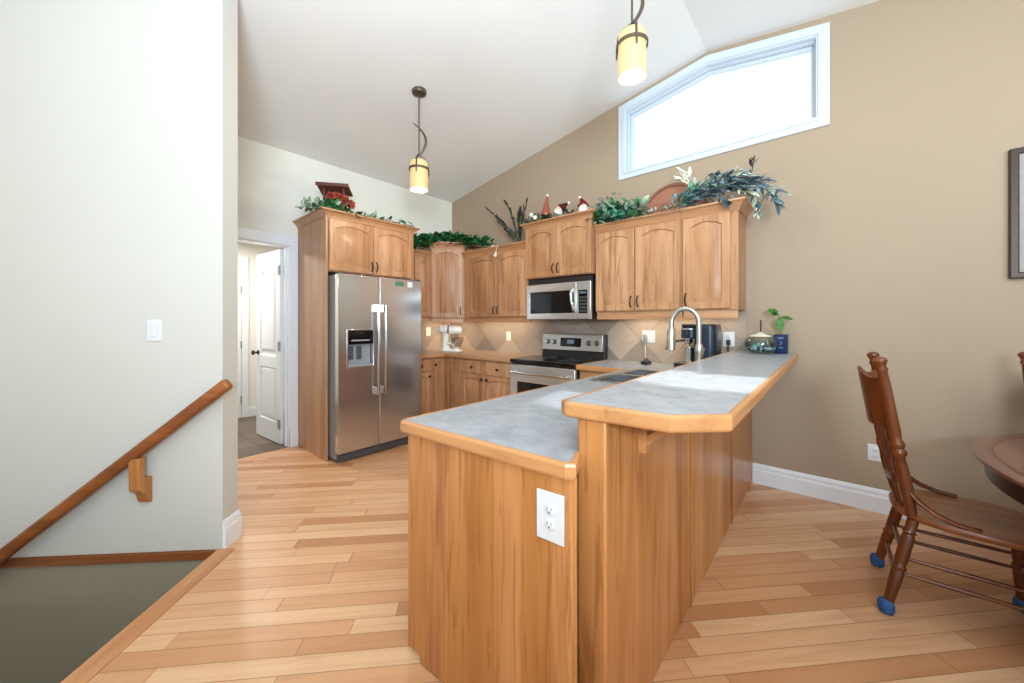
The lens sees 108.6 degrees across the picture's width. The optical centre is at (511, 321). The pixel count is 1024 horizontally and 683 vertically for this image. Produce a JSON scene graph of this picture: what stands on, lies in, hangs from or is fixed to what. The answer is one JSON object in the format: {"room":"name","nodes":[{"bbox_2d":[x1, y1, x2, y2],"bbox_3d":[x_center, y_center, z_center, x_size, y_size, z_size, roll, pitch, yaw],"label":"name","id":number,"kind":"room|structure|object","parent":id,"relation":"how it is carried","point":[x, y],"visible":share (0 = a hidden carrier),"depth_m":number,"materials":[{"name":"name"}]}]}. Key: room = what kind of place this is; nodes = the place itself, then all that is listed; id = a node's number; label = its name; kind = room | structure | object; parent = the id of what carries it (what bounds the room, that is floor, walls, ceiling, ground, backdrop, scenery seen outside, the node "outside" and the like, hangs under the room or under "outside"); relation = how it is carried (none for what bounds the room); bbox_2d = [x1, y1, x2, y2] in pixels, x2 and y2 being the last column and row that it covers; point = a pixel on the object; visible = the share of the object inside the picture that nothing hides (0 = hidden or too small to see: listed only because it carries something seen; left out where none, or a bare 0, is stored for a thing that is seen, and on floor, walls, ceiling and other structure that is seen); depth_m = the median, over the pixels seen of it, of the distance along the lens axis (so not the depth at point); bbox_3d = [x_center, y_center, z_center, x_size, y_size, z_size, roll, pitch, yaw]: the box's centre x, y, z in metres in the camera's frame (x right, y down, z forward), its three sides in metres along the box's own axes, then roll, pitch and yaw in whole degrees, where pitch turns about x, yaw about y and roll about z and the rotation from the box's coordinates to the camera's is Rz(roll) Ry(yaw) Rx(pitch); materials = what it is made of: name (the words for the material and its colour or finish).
{"room":"kitchen","nodes":[
{"label":"kitchen","id":0,"kind":"room"},
{"bbox_2d":[0,0,237,682],"bbox_3d":[-3.470,0.959,2.063,3.600,6.103,0.130,0,0,-4],"label":"wall","id":1,"kind":"structure","parent":0,"point":[119,118],"depth_m":2.08,"materials":[{"name":"paint"}]},
{"bbox_2d":[0,549,217,568],"bbox_3d":[-3.366,1.338,2.009,3.400,0.048,0.032,0,0,-4],"label":"trim","id":2,"kind":"structure","parent":1,"relation":"attached to","point":[70,560],"depth_m":2.07,"materials":[{"name":"brown wood"}]},
{"bbox_2d":[0,379,232,564],"bbox_3d":[-2.505,1.101,2.020,1.860,1.560,0.091,0,0,-4],"label":"handrail","id":3,"kind":"object","parent":1,"relation":"attached to","point":[140,484],"visible":1,"depth_m":2.01,"materials":[{"name":"brown wood"}]},
{"bbox_2d":[147,320,161,340],"bbox_3d":[-2.035,0.048,2.092,0.078,0.122,0.011,0,0,-4],"label":"light switch","id":4,"kind":"object","parent":1,"relation":"attached to","point":[154,327],"visible":1,"depth_m":2.09,"materials":[{"name":"white plastic"}]},
{"bbox_2d":[223,510,241,547],"bbox_3d":[-2.865,1.230,2.114,2.416,0.160,0.146,0,0,-4],"label":"baseboard","id":5,"kind":"structure","parent":1,"relation":"attached to","point":[232,525],"depth_m":2.18,"materials":[{"name":"white wood"}]},
{"bbox_2d":[238,242,283,417],"bbox_3d":[-4.106,0.085,4.655,0.120,2.450,2.900,0,0,41],"label":"wall","id":6,"kind":"structure","parent":0,"point":[251,251],"depth_m":5.13,"materials":[{"name":"beige paint"}]},
{"bbox_2d":[238,256,248,417],"bbox_3d":[-3.947,0.209,4.729,0.025,2.198,0.942,0,0,41],"label":"door","id":7,"kind":"structure","parent":6,"relation":"in","point":[244,289],"depth_m":5.03,"materials":[{"name":"white wood"}]},
{"bbox_2d":[249,402,283,416],"bbox_3d":[-3.373,1.242,5.395,0.016,0.136,0.820,0,0,41],"label":"baseboard","id":8,"kind":"structure","parent":6,"relation":"attached to","point":[252,410],"depth_m":5.12,"materials":[{"name":"white wood"}]},
{"bbox_2d":[238,136,451,249],"bbox_3d":[-2.650,-0.251,3.587,0.120,3.122,5.200,0,0,41],"label":"wall","id":9,"kind":"structure","parent":0,"point":[272,181],"depth_m":3.91,"materials":[{"name":"beige paint"}]},
{"bbox_2d":[238,227,297,446],"bbox_3d":[-2.870,0.203,3.806,0.792,2.215,0.940,0,0,41],"label":"door","id":10,"kind":"structure","parent":9,"relation":"in","point":[269,266],"depth_m":3.92,"materials":[{"name":"white wood"}]},
{"bbox_2d":[413,249,432,321],"bbox_3d":[-1.333,-0.452,4.706,0.374,0.903,0.507,0,0,41],"label":"upper cabinet","id":11,"kind":"object","parent":9,"relation":"attached to","point":[421,259],"visible":0.37,"depth_m":4.72,"materials":[{"name":"brown wood"}]},
{"bbox_2d":[426,328,429,335],"bbox_3d":[-1.174,0.135,5.167,0.009,0.115,0.072,0,0,41],"label":"wall outlet","id":12,"kind":"object","parent":9,"relation":"attached to","point":[427,329],"visible":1,"depth_m":5.16,"materials":[{"name":"beige plastic"}]},
{"bbox_2d":[88,411,1023,682],"bbox_3d":[-0.806,1.434,0.129,10.800,0.252,8.000,0,0,41],"label":"floor","id":13,"kind":"structure","parent":0,"point":[313,588],"depth_m":1.72,"materials":[{"name":"brown wood"}]},
{"bbox_2d":[61,548,235,682],"bbox_3d":[-1.607,1.321,1.602,0.097,0.034,1.050,0,0,-4],"label":"trim","id":14,"kind":"structure","parent":13,"relation":"attached to","point":[97,662],"depth_m":1.59,"materials":[{"name":"brown wood"}]},
{"bbox_2d":[292,206,419,460],"bbox_3d":[-1.678,0.123,4.031,0.758,2.373,1.064,0,0,41],"label":"tall cabinet","id":15,"kind":"object","parent":13,"relation":"on","point":[331,241],"visible":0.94,"depth_m":3.69,"materials":[{"name":"brown wood"}]},
{"bbox_2d":[294,196,360,218],"bbox_3d":[-1.762,-1.097,3.535,0.577,0.208,0.294,0,0,-39],"label":"leaf garland","id":16,"kind":"object","parent":15,"relation":"on","point":[307,203],"visible":0.91,"depth_m":3.43},
{"bbox_2d":[315,181,352,211],"bbox_3d":[-1.783,-1.214,3.704,0.303,0.302,0.207,0,0,-11],"label":"bird feeder","id":17,"kind":"object","parent":15,"relation":"on","point":[324,187],"visible":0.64,"depth_m":3.66,"materials":[{"name":"brown wood"}]},
{"bbox_2d":[325,191,354,212],"bbox_3d":[-1.675,-1.169,3.613,0.120,0.208,0.275,0,0,41],"label":"flower spray","id":18,"kind":"object","parent":15,"relation":"on","point":[343,198],"visible":0.85,"depth_m":3.60,"materials":[{"name":"red plant"}]},
{"bbox_2d":[355,210,413,226],"bbox_3d":[-1.342,-1.094,3.918,0.152,0.138,0.728,0,0,41],"label":"leaf garland","id":19,"kind":"object","parent":15,"relation":"on","point":[375,211],"visible":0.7,"depth_m":3.85},
{"bbox_2d":[328,272,420,461],"bbox_3d":[-1.576,0.418,3.943,0.914,1.760,0.902,0,0,41],"label":"refrigerator","id":20,"kind":"object","parent":13,"relation":"on","point":[374,323],"visible":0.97,"depth_m":3.58,"materials":[{"name":"grey metal"}]},
{"bbox_2d":[395,281,403,285],"bbox_3d":[-1.167,-0.397,3.822,0.002,0.043,0.100,0,0,41],"label":"magnet","id":21,"kind":"object","parent":20,"relation":"attached to","point":[396,282],"visible":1,"depth_m":3.82},
{"bbox_2d":[408,282,412,287],"bbox_3d":[-1.084,-0.395,3.916,0.004,0.060,0.060,0,0,41],"label":"magnet","id":22,"kind":"object","parent":20,"relation":"attached to","point":[410,284],"visible":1,"depth_m":3.92,"materials":[{"name":"white plastic"}]},
{"bbox_2d":[421,357,444,414],"bbox_3d":[-1.223,0.872,4.631,0.634,0.876,0.528,0,0,41],"label":"base cabinet","id":23,"kind":"object","parent":13,"relation":"on","point":[432,369],"visible":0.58,"depth_m":4.49,"materials":[{"name":"brown wood"}]},
{"bbox_2d":[445,357,512,408],"bbox_3d":[-0.457,0.872,4.679,1.727,0.876,0.644,0,0,41],"label":"base cabinet","id":24,"kind":"object","parent":13,"relation":"on","point":[467,381],"visible":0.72,"depth_m":4.29,"materials":[{"name":"brown wood"}]},
{"bbox_2d":[421,348,538,362],"bbox_3d":[-0.616,0.411,4.497,1.730,0.042,1.133,0,0,41],"label":"countertop","id":25,"kind":"structure","parent":24,"relation":"on","point":[496,356],"depth_m":4.43,"materials":[{"name":"stone"}]},
{"bbox_2d":[438,325,463,351],"bbox_3d":[-0.811,0.216,4.890,0.341,0.345,0.216,0,0,3],"label":"stand mixer","id":26,"kind":"object","parent":25,"relation":"on","point":[456,342],"visible":1,"depth_m":4.84,"materials":[{"name":"white metal"}]},
{"bbox_2d":[446,337,463,349],"bbox_3d":[-0.764,0.286,4.888,0.236,0.165,0.227,0,0,41],"label":"bowl","id":27,"kind":"object","parent":26,"relation":"on","point":[456,342],"depth_m":4.84,"materials":[{"name":"silver metal"}]},
{"bbox_2d":[408,434,577,682],"bbox_3d":[0.546,0.872,2.001,0.730,0.876,2.082,0,0,41],"label":"base cabinet","id":28,"kind":"object","parent":13,"relation":"on","point":[491,599],"visible":0.58,"depth_m":1.20,"materials":[{"name":"brown wood"}]},
{"bbox_2d":[400,359,673,479],"bbox_3d":[0.567,0.412,2.396,1.233,0.047,2.751,0,0,41],"label":"countertop","id":29,"kind":"structure","parent":28,"relation":"on","point":[529,429],"depth_m":1.39,"materials":[{"name":"grey stone"}]},
{"bbox_2d":[589,368,660,383],"bbox_3d":[0.950,0.469,2.591,0.480,0.172,0.780,0,0,41],"label":"sink","id":30,"kind":"object","parent":29,"relation":"in","point":[620,377],"visible":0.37,"depth_m":2.69,"materials":[{"name":"silver metal"}]},
{"bbox_2d":[641,334,650,364],"bbox_3d":[1.233,0.252,3.385,0.075,0.275,0.090,0,0,41],"label":"milk frother","id":31,"kind":"object","parent":29,"relation":"on","point":[645,361],"visible":1,"depth_m":3.37,"materials":[{"name":"silver plastic"}]},
{"bbox_2d":[667,306,704,360],"bbox_3d":[1.238,0.136,2.591,0.265,0.494,0.136,0,0,8],"label":"faucet","id":32,"kind":"object","parent":29,"relation":"on","point":[671,343],"visible":0.85,"depth_m":2.56,"materials":[{"name":"silver metal"}]},
{"bbox_2d":[666,324,730,366],"bbox_3d":[1.563,0.203,3.118,0.446,0.370,0.338,0,0,41],"label":"coffee machine","id":33,"kind":"object","parent":29,"relation":"on","point":[711,333],"visible":0.62,"depth_m":2.98,"materials":[{"name":"black plastic"}]},
{"bbox_2d":[674,362,683,366],"bbox_3d":[1.486,0.366,3.132,0.160,0.043,0.220,0,0,41],"label":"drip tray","id":34,"kind":"object","parent":33,"relation":"on","point":[676,364],"depth_m":3.08,"materials":[{"name":"black plastic"}]},
{"bbox_2d":[684,338,692,346],"bbox_3d":[1.498,0.173,3.122,0.068,0.075,0.068,0,0,41],"label":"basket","id":35,"kind":"object","parent":33,"relation":"on","point":[688,341],"depth_m":3.10,"materials":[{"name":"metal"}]},
{"bbox_2d":[684,347,693,361],"bbox_3d":[1.505,0.277,3.116,0.089,0.125,0.089,0,0,41],"label":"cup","id":36,"kind":"object","parent":33,"relation":"on","point":[689,351],"depth_m":3.09,"materials":[{"name":"metal"}]},
{"bbox_2d":[537,488,563,546],"bbox_3d":[0.108,0.558,1.054,0.092,0.142,0.009,0,0,37],"label":"wall outlet","id":37,"kind":"object","parent":28,"relation":"attached to","point":[550,506],"visible":1,"depth_m":1.05,"materials":[{"name":"white plastic"}]},
{"bbox_2d":[544,504,554,515],"bbox_3d":[0.107,0.537,1.052,0.033,0.033,0.003,0,0,37],"label":"socket","id":38,"kind":"object","parent":37,"relation":"attached to","point":[549,509],"depth_m":1.05,"materials":[{"name":"grey plastic"}]},
{"bbox_2d":[544,518,554,530],"bbox_3d":[0.107,0.579,1.052,0.033,0.033,0.003,0,0,37],"label":"socket","id":39,"kind":"object","parent":37,"relation":"attached to","point":[549,523],"depth_m":1.05,"materials":[{"name":"grey plastic"}]},
{"bbox_2d":[510,333,607,394],"bbox_3d":[0.467,0.711,3.820,0.787,1.158,0.718,0,0,41],"label":"stove","id":40,"kind":"object","parent":13,"relation":"on","point":[559,359],"visible":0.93,"depth_m":3.80,"materials":[{"name":"silver metal"}]},
{"bbox_2d":[510,355,603,367],"bbox_3d":[0.463,0.400,3.815,0.786,0.036,0.572,0,0,41],"label":"cooktop","id":41,"kind":"object","parent":40,"relation":"in","point":[543,361],"depth_m":3.75,"materials":[{"name":"black glass"}]},
{"bbox_2d":[580,370,604,378],"bbox_3d":[0.979,0.872,3.432,0.480,0.876,0.644,0,0,41],"label":"base cabinet","id":42,"kind":"object","parent":13,"relation":"on","point":[583,374],"visible":0.03,"depth_m":3.31,"materials":[{"name":"brown wood"}]},
{"bbox_2d":[561,350,797,682],"bbox_3d":[1.165,0.774,1.972,0.442,1.071,2.625,0,0,41],"label":"breakfast bar","id":43,"kind":"object","parent":13,"relation":"on","point":[665,472],"visible":1,"depth_m":1.26,"materials":[{"name":"brown wood"}]},
{"bbox_2d":[747,320,774,351],"bbox_3d":[1.900,0.112,2.812,0.217,0.254,0.217,0,0,-21],"label":"glass pot","id":44,"kind":"object","parent":43,"relation":"on","point":[755,347],"visible":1,"depth_m":2.78,"materials":[{"name":"clear glass"}]},
{"bbox_2d":[765,309,797,353],"bbox_3d":[2.055,0.068,2.803,0.202,0.342,0.110,0,0,41],"label":"potted plant","id":45,"kind":"object","parent":43,"relation":"on","point":[780,341],"visible":0.97,"depth_m":2.79,"materials":[{"name":"green plant"}]},
{"bbox_2d":[857,352,1023,615],"bbox_3d":[1.980,0.733,1.683,0.587,1.150,0.481,0,0,41],"label":"dining chair","id":46,"kind":"object","parent":13,"relation":"on","point":[945,511],"visible":1,"depth_m":1.66,"materials":[{"name":"brown wood"}]},
{"bbox_2d":[971,433,1023,504],"bbox_3d":[2.603,0.921,0.850,1.930,0.763,1.930,0,0,41],"label":"dining table","id":47,"kind":"object","parent":13,"relation":"on","point":[1002,456],"visible":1,"depth_m":1.46,"materials":[{"name":"brown wood"}]},
{"bbox_2d":[1017,352,1023,382],"bbox_3d":[2.830,0.733,1.694,0.481,1.150,0.587,0,0,26],"label":"dining chair","id":48,"kind":"object","parent":13,"relation":"on","point":[1020,355],"visible":0.3,"depth_m":1.98,"materials":[{"name":"brown wood"}]},
{"bbox_2d":[238,0,879,202],"bbox_3d":[-0.164,-2.054,-0.428,9.100,1.042,8.400,0,0,41],"label":"ceiling","id":49,"kind":"structure","parent":0,"point":[331,82],"depth_m":3.06,"materials":[{"name":"white paint"}]},
{"bbox_2d":[409,86,428,192],"bbox_3d":[-0.824,-1.618,3.261,0.176,0.892,0.181,0,0,0],"label":"pendant light","id":50,"kind":"object","parent":49,"relation":"hanging from","point":[418,168],"visible":1,"depth_m":3.22,"materials":[{"name":"yellow glass"}]},
{"bbox_2d":[411,187,426,191],"bbox_3d":[-0.824,-1.177,3.263,0.139,0.009,0.139,0,0,0],"label":"diffuser","id":51,"kind":"object","parent":50,"relation":"attached to","point":[415,189],"depth_m":3.26,"materials":[{"name":"white glass"}]},
{"bbox_2d":[616,0,647,85],"bbox_3d":[0.685,-1.894,2.098,0.176,0.992,0.181,0,0,0],"label":"pendant light","id":52,"kind":"object","parent":49,"relation":"hanging from","point":[631,46],"visible":1,"depth_m":2.04,"materials":[{"name":"yellow glass"}]},
{"bbox_2d":[619,69,644,84],"bbox_3d":[0.685,-1.403,2.100,0.139,0.009,0.139,0,0,0],"label":"diffuser","id":53,"kind":"object","parent":52,"relation":"attached to","point":[626,76],"depth_m":2.10,"materials":[{"name":"white glass"}]},
{"bbox_2d":[452,0,1023,513],"bbox_3d":[2.516,-0.432,2.655,9.100,3.985,0.170,0,0,41],"label":"wall","id":54,"kind":"structure","parent":0,"point":[890,238],"depth_m":2.52,"materials":[{"name":"beige paint"}]},
{"bbox_2d":[418,242,479,322],"bbox_3d":[-0.864,-0.515,5.015,0.676,1.051,0.676,0,0,41],"label":"upper cabinet","id":55,"kind":"object","parent":54,"relation":"attached to","point":[447,261],"visible":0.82,"depth_m":4.81,"materials":[{"name":"brown wood"}]},
{"bbox_2d":[413,230,495,250],"bbox_3d":[-0.782,-1.049,4.714,1.181,0.324,0.553,0,0,1],"label":"leaf garland","id":56,"kind":"object","parent":55,"relation":"on","point":[423,239],"visible":0.93,"depth_m":4.70},
{"bbox_2d":[461,241,530,321],"bbox_3d":[-0.128,-0.452,4.582,1.124,0.910,0.384,0,0,41],"label":"upper cabinet","id":57,"kind":"object","parent":54,"relation":"attached to","point":[495,288],"visible":0.85,"depth_m":4.43,"materials":[{"name":"brown wood"}]},
{"bbox_2d":[485,198,527,242],"bbox_3d":[-0.082,-1.198,4.463,0.702,0.569,0.163,0,0,41],"label":"plant","id":58,"kind":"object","parent":57,"relation":"on","point":[502,223],"depth_m":4.38,"materials":[{"name":"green plant"}]},
{"bbox_2d":[506,332,510,340],"bbox_3d":[-0.046,0.185,4.745,0.075,0.118,0.011,0,0,41],"label":"light switch","id":59,"kind":"object","parent":54,"relation":"attached to","point":[508,334],"visible":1,"depth_m":4.74,"materials":[{"name":"beige plastic"}]},
{"bbox_2d":[519,208,609,279],"bbox_3d":[0.574,-0.770,3.926,0.915,0.604,0.454,0,0,41],"label":"upper cabinet","id":60,"kind":"object","parent":54,"relation":"attached to","point":[563,245],"visible":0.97,"depth_m":3.73,"materials":[{"name":"brown wood"}]},
{"bbox_2d":[540,194,551,219],"bbox_3d":[0.368,-1.226,3.972,0.120,0.306,0.120,0,0,38],"label":"gnome figurine","id":61,"kind":"object","parent":60,"relation":"on","point":[546,210],"visible":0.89,"depth_m":3.94,"materials":[{"name":"red fabric"}]},
{"bbox_2d":[517,208,577,223],"bbox_3d":[0.384,-1.121,3.871,0.790,0.105,0.156,0,0,39],"label":"leaf garland","id":62,"kind":"object","parent":60,"relation":"on","point":[567,212],"visible":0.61,"depth_m":3.89},
{"bbox_2d":[554,202,569,215],"bbox_3d":[0.513,-1.158,3.792,0.114,0.132,0.180,0,0,-30],"label":"gnome figurine","id":63,"kind":"object","parent":60,"relation":"on","point":[561,207],"visible":0.93,"depth_m":3.77,"materials":[{"name":"white fabric"}]},
{"bbox_2d":[527,274,608,319],"bbox_3d":[0.568,-0.244,3.920,0.786,0.439,0.445,0,0,41],"label":"microwave","id":64,"kind":"object","parent":60,"relation":"attached to","point":[569,297],"visible":0.98,"depth_m":3.75,"materials":[{"name":"silver metal"}]},
{"bbox_2d":[578,196,588,211],"bbox_3d":[0.711,-1.169,3.673,0.109,0.181,0.109,0,0,-32],"label":"gnome figurine","id":65,"kind":"object","parent":60,"relation":"on","point":[583,205],"visible":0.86,"depth_m":3.64,"materials":[{"name":"white fabric"}]},
{"bbox_2d":[421,307,746,363],"bbox_3d":[0.146,0.145,3.842,3.765,0.530,1.146,0,0,41],"label":"backsplash","id":66,"kind":"structure","parent":54,"relation":"attached to","point":[625,343],"depth_m":3.89,"materials":[{"name":"tile"}]},
{"bbox_2d":[593,209,682,318],"bbox_3d":[1.204,-0.478,3.424,0.813,0.907,0.384,0,0,41],"label":"upper cabinet","id":67,"kind":"object","parent":54,"relation":"attached to","point":[639,259],"visible":0.93,"depth_m":3.27,"materials":[{"name":"brown wood"}]},
{"bbox_2d":[585,195,650,224],"bbox_3d":[0.964,-1.023,3.394,0.618,0.226,0.294,0,0,41],"label":"leaf garland","id":68,"kind":"object","parent":67,"relation":"on","point":[612,211],"visible":0.98,"depth_m":3.34},
{"bbox_2d":[595,192,619,221],"bbox_3d":[0.934,-1.116,3.579,0.295,0.261,0.167,0,0,41],"label":"fern sprig","id":69,"kind":"object","parent":68,"relation":"attached to","point":[613,193],"visible":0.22,"depth_m":3.60,"materials":[{"name":"green plant"}]},
{"bbox_2d":[642,202,680,216],"bbox_3d":[1.271,-0.952,3.100,0.364,0.088,0.102,0,0,41],"label":"leaf garland","id":70,"kind":"object","parent":67,"relation":"on","point":[666,207],"visible":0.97,"depth_m":3.10},
{"bbox_2d":[642,182,708,214],"bbox_3d":[1.471,-1.097,3.358,0.607,0.326,0.040,0,0,41],"label":"plaque","id":71,"kind":"object","parent":67,"relation":"on","point":[661,197],"visible":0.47,"depth_m":3.39,"materials":[{"name":"brown wood"}]},
{"bbox_2d":[642,330,654,342],"bbox_3d":[1.320,0.140,3.558,0.125,0.118,0.011,0,0,41],"label":"wall outlet","id":72,"kind":"object","parent":54,"relation":"attached to","point":[651,333],"visible":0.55,"depth_m":3.54,"materials":[{"name":"white plastic"}]},
{"bbox_2d":[680,196,752,318],"bbox_3d":[1.673,-0.478,3.017,0.465,0.907,0.384,0,0,41],"label":"upper cabinet","id":73,"kind":"object","parent":54,"relation":"attached to","point":[713,234],"visible":0.94,"depth_m":2.90,"materials":[{"name":"brown wood"}]},
{"bbox_2d":[671,154,791,222],"bbox_3d":[1.659,-1.007,2.827,0.810,0.561,0.282,0,0,41],"label":"eucalyptus spray","id":74,"kind":"object","parent":73,"relation":"on","point":[744,182],"visible":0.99,"depth_m":2.78,"materials":[{"name":"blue plant"}]},
{"bbox_2d":[618,22,829,180],"bbox_3d":[1.761,-1.893,3.291,1.637,0.891,0.196,0,0,41],"label":"window","id":75,"kind":"structure","parent":54,"relation":"in","point":[815,40],"depth_m":3.09,"materials":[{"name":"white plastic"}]},
{"bbox_2d":[723,332,734,346],"bbox_3d":[1.834,0.145,3.112,0.085,0.125,0.009,0,0,41],"label":"wall outlet","id":76,"kind":"object","parent":54,"relation":"attached to","point":[726,335],"visible":1,"depth_m":3.11,"materials":[{"name":"white plastic"}]},
{"bbox_2d":[752,463,906,519],"bbox_3d":[3.928,1.230,1.304,5.197,0.160,0.016,0,0,41],"label":"baseboard","id":77,"kind":"structure","parent":54,"relation":"attached to","point":[845,493],"depth_m":2.71,"materials":[{"name":"white wood"}]},
{"bbox_2d":[867,444,880,461],"bbox_3d":[2.508,0.905,2.542,0.075,0.115,0.009,0,0,41],"label":"wall outlet","id":78,"kind":"object","parent":54,"relation":"attached to","point":[873,454],"visible":0.86,"depth_m":2.55,"materials":[{"name":"white plastic"}]},
{"bbox_2d":[1008,147,1023,278],"bbox_3d":[3.165,-0.633,1.955,0.641,0.758,0.030,0,0,41],"label":"picture frame","id":79,"kind":"object","parent":54,"relation":"attached to","point":[1016,155],"visible":1,"depth_m":2.14,"materials":[{"name":"brown metal"}]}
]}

